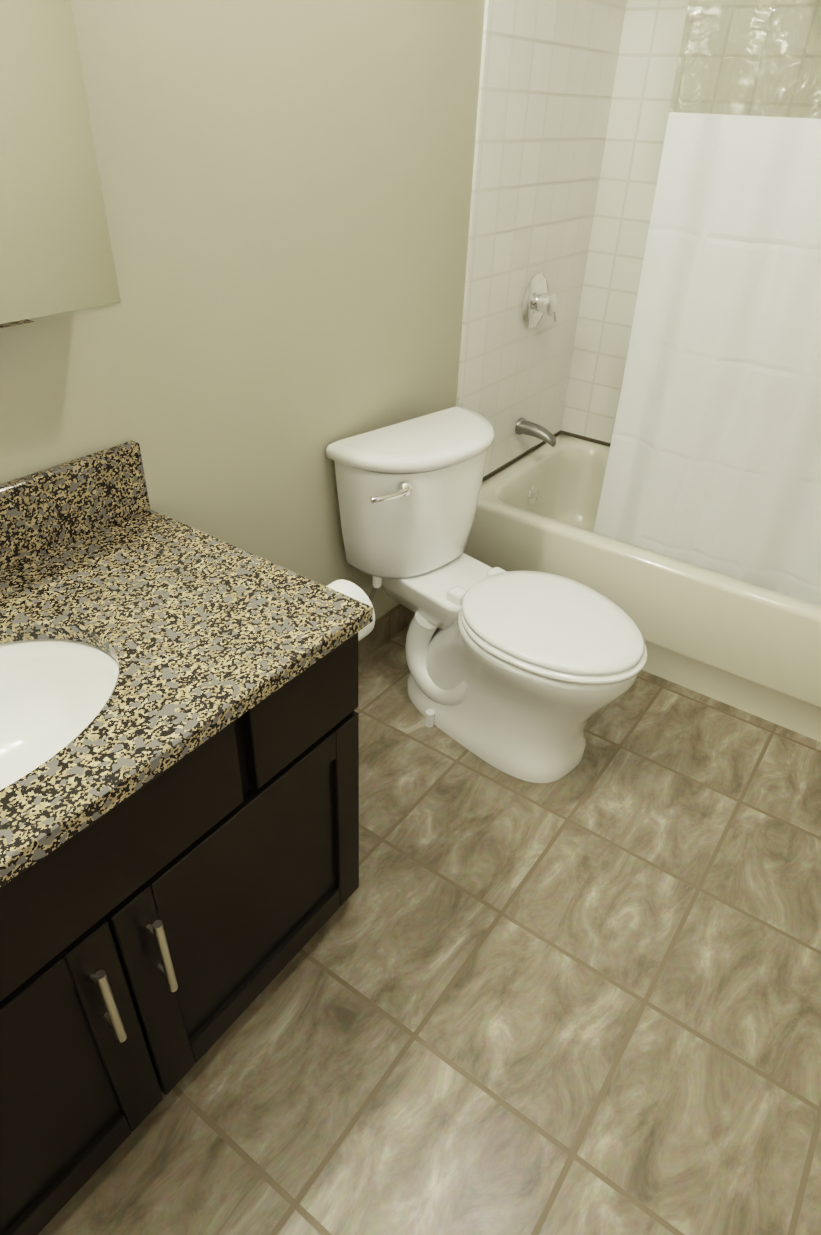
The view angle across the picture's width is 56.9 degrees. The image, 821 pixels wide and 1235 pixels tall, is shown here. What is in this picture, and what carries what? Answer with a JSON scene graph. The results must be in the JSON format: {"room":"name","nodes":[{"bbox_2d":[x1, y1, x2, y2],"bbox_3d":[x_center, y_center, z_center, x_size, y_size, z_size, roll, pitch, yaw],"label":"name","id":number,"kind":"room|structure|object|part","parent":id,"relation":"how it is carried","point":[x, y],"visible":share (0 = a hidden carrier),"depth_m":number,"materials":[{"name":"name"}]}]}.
{"room":"bathroom","nodes":[
{"label":"bathroom","id":0,"kind":"room"},
{"bbox_2d":[0,0,558,620],"bbox_3d":[-0.444,-0.678,1.325,0.100,2.440,3.690,24,39,28],"label":"wall","id":1,"kind":"structure","parent":0,"point":[286,184],"depth_m":1.49,"materials":[{"name":"paint"}]},
{"bbox_2d":[0,0,121,327],"bbox_3d":[-0.750,-0.601,0.614,0.116,0.790,0.984,24,39,28],"label":"mirror","id":2,"kind":"object","parent":1,"relation":"attached to","point":[57,259],"visible":1,"depth_m":0.99,"materials":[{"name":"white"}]},
{"bbox_2d":[358,604,414,662],"bbox_3d":[-0.202,0.127,2.238,0.012,0.100,1.143,24,39,28],"label":"baseboard","id":3,"kind":"structure","parent":1,"relation":"attached to","point":[393,622],"depth_m":2.37,"materials":[{"name":"tile"}]},
{"bbox_2d":[456,0,626,476],"bbox_3d":[0.396,-1.407,2.119,0.009,2.068,0.785,24,39,28],"label":"wall tile","id":4,"kind":"structure","parent":1,"relation":"attached to","point":[547,75],"depth_m":2.20,"materials":[{"name":"white tile"}]},
{"bbox_2d":[483,430,560,480],"bbox_3d":[0.362,-0.555,2.693,0.003,0.012,0.771,24,39,28],"label":"trim","id":5,"kind":"structure","parent":4,"relation":"attached to","point":[515,459],"depth_m":2.71,"materials":[{"name":"brown"}]},
{"bbox_2d":[515,273,556,446],"bbox_3d":[0.482,-1.283,2.158,0.180,1.647,0.164,24,39,28],"label":"fittings","id":6,"kind":"object","parent":4,"relation":"attached to","point":[539,300],"visible":1,"depth_m":2.39,"materials":[{"name":"silver metal"}]},
{"bbox_3d":[0.440,-0.634,2.611,0.129,0.063,0.052,24,39,28],"label":"spout","id":7,"kind":"part","parent":6,"relation":"part of","materials":[{"name":"silver metal"}]},
{"bbox_3d":[0.423,-0.993,2.394,0.070,0.164,0.164,24,39,28],"label":"valve plate","id":8,"kind":"part","parent":6,"relation":"part of","materials":[{"name":"silver metal"}]},
{"bbox_3d":[0.454,-0.969,2.410,0.018,0.061,0.045,24,39,28],"label":"valve lever","id":9,"kind":"part","parent":6,"relation":"part of","materials":[{"name":"silver metal"}]},
{"bbox_2d":[594,0,820,605],"bbox_3d":[0.841,-0.816,1.720,1.501,1.847,0.171,24,39,28],"label":"shower curtain","id":10,"kind":"object","parent":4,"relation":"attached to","point":[714,461],"visible":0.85,"depth_m":1.91,"materials":[{"name":"white fabric"}]},
{"bbox_2d":[38,625,820,1234],"bbox_3d":[0.272,0.695,1.596,1.980,0.080,3.690,24,39,28],"label":"floor","id":11,"kind":"structure","parent":0,"point":[584,997],"depth_m":1.43,"materials":[{"name":"tile"}]},
{"bbox_2d":[0,441,372,1234],"bbox_3d":[-0.595,0.377,1.139,0.570,0.895,1.043,24,39,28],"label":"bathroom vanity","id":12,"kind":"object","parent":11,"relation":"on","point":[178,801],"visible":1,"depth_m":1.12,"materials":[{"name":"black wood"}]},
{"bbox_3d":[-0.542,0.522,0.820,0.018,0.062,0.380,24,39,28],"label":"door rail","id":13,"kind":"part","parent":12,"relation":"part of","materials":[{"name":"black wood"}]},
{"bbox_3d":[-0.554,0.695,0.941,0.008,0.360,0.380,24,39,28],"label":"door panel","id":14,"kind":"part","parent":12,"relation":"part of","materials":[{"name":"black wood"}]},
{"bbox_3d":[-0.557,0.871,1.058,0.018,0.062,0.380,24,39,28],"label":"door rail","id":15,"kind":"part","parent":12,"relation":"part of","materials":[{"name":"black wood"}]},
{"bbox_3d":[-0.402,0.469,0.976,0.026,0.009,0.009,24,39,28],"label":"pull post","id":16,"kind":"part","parent":12,"relation":"part of","materials":[{"name":"silver metal"}]},
{"bbox_3d":[-0.406,0.548,1.030,0.026,0.009,0.009,24,39,28],"label":"pull post","id":17,"kind":"part","parent":12,"relation":"part of","materials":[{"name":"silver metal"}]},
{"bbox_3d":[-0.386,0.306,0.928,0.018,0.160,0.463,24,39,28],"label":"drawer","id":18,"kind":"part","parent":12,"relation":"part of","materials":[{"name":"black wood"}]},
{"bbox_3d":[-0.350,0.430,1.037,0.026,0.009,0.009,24,39,28],"label":"pull post","id":19,"kind":"part","parent":12,"relation":"part of","materials":[{"name":"silver metal"}]},
{"bbox_3d":[-0.354,0.509,1.091,0.026,0.009,0.009,24,39,28],"label":"pull post","id":20,"kind":"part","parent":12,"relation":"part of","materials":[{"name":"silver metal"}]},
{"bbox_3d":[-0.245,0.298,1.168,0.018,0.062,0.380,24,39,28],"label":"door rail","id":21,"kind":"part","parent":12,"relation":"part of","materials":[{"name":"black wood"}]},
{"bbox_3d":[-0.257,0.471,1.289,0.008,0.360,0.380,24,39,28],"label":"door panel","id":22,"kind":"part","parent":12,"relation":"part of","materials":[{"name":"black wood"}]},
{"bbox_3d":[-0.261,0.647,1.405,0.018,0.062,0.380,24,39,28],"label":"door rail","id":23,"kind":"part","parent":12,"relation":"part of","materials":[{"name":"black wood"}]},
{"bbox_3d":[-0.164,0.138,1.188,0.018,0.160,0.242,24,39,28],"label":"drawer","id":24,"kind":"part","parent":12,"relation":"part of","materials":[{"name":"black wood"}]},
{"bbox_2d":[326,579,374,640],"bbox_3d":[-0.138,0.003,1.367,0.116,0.116,0.146,24,39,28],"label":"toilet paper roll","id":25,"kind":"object","parent":12,"relation":"attached to","point":[350,589],"visible":0.15,"depth_m":1.35,"materials":[{"name":"white paper"}]},
{"bbox_2d":[326,406,646,782],"bbox_3d":[0.229,-0.051,1.964,0.836,0.735,0.557,24,39,28],"label":"toilet","id":26,"kind":"object","parent":11,"relation":"on","point":[524,675],"visible":0.9,"depth_m":1.88,"materials":[{"name":"white ceramic"}]},
{"bbox_3d":[-0.049,-0.286,1.774,0.055,0.024,0.096,24,39,28],"label":"flush lever","id":27,"kind":"part","parent":26,"relation":"part of","materials":[{"name":"silver metal"}]},
{"bbox_3d":[0.045,-0.452,1.921,0.279,0.039,0.478,24,39,28],"label":"tank lid","id":28,"kind":"part","parent":26,"relation":"part of","materials":[{"name":"white ceramic"}]},
{"bbox_3d":[0.037,-0.301,2.022,0.257,0.321,0.443,24,39,28],"label":"tank","id":29,"kind":"part","parent":26,"relation":"part of","materials":[{"name":"white ceramic"}]},
{"bbox_3d":[0.259,0.151,1.984,0.646,0.379,0.384,24,39,28],"label":"bowl","id":30,"kind":"part","parent":26,"relation":"part of","materials":[{"name":"white ceramic"}]},
{"bbox_3d":[0.342,0.000,1.816,0.460,0.025,0.374,24,39,28],"label":"lid","id":31,"kind":"part","parent":26,"relation":"part of","materials":[{"name":"white plastic"}]},
{"bbox_3d":[0.346,0.022,1.826,0.467,0.018,0.387,24,39,28],"label":"seat","id":32,"kind":"part","parent":26,"relation":"part of","materials":[{"name":"white plastic"}]},
{"bbox_2d":[463,435,820,741],"bbox_3d":[0.969,-0.136,2.459,1.498,0.372,0.747,24,39,28],"label":"bathtub","id":33,"kind":"object","parent":11,"relation":"on","point":[752,649],"visible":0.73,"depth_m":2.21,"materials":[{"name":"beige ceramic"}]},
{"bbox_3d":[0.461,-0.440,2.740,0.019,0.023,0.034,24,39,28],"label":"trip lever","id":34,"kind":"part","parent":33,"relation":"part of","materials":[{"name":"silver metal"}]},
{"bbox_3d":[1.406,-1.117,2.090,1.880,2.440,0.100,24,39,28],"label":"wall","id":35,"kind":"structure","parent":0,"visible":0},
{"bbox_2d":[561,0,820,442],"bbox_3d":[1.239,-1.309,2.030,1.511,2.068,0.009,24,39,28],"label":"wall tile","id":36,"kind":"structure","parent":35,"relation":"attached to","point":[653,36],"depth_m":2.30,"materials":[{"name":"white tile"}]},
{"bbox_2d":[561,430,610,445],"bbox_3d":[1.195,-0.458,2.606,1.499,0.012,0.003,24,39,28],"label":"trim","id":37,"kind":"structure","parent":36,"relation":"attached to","point":[585,438],"depth_m":2.90,"materials":[{"name":"brown"}]}
]}

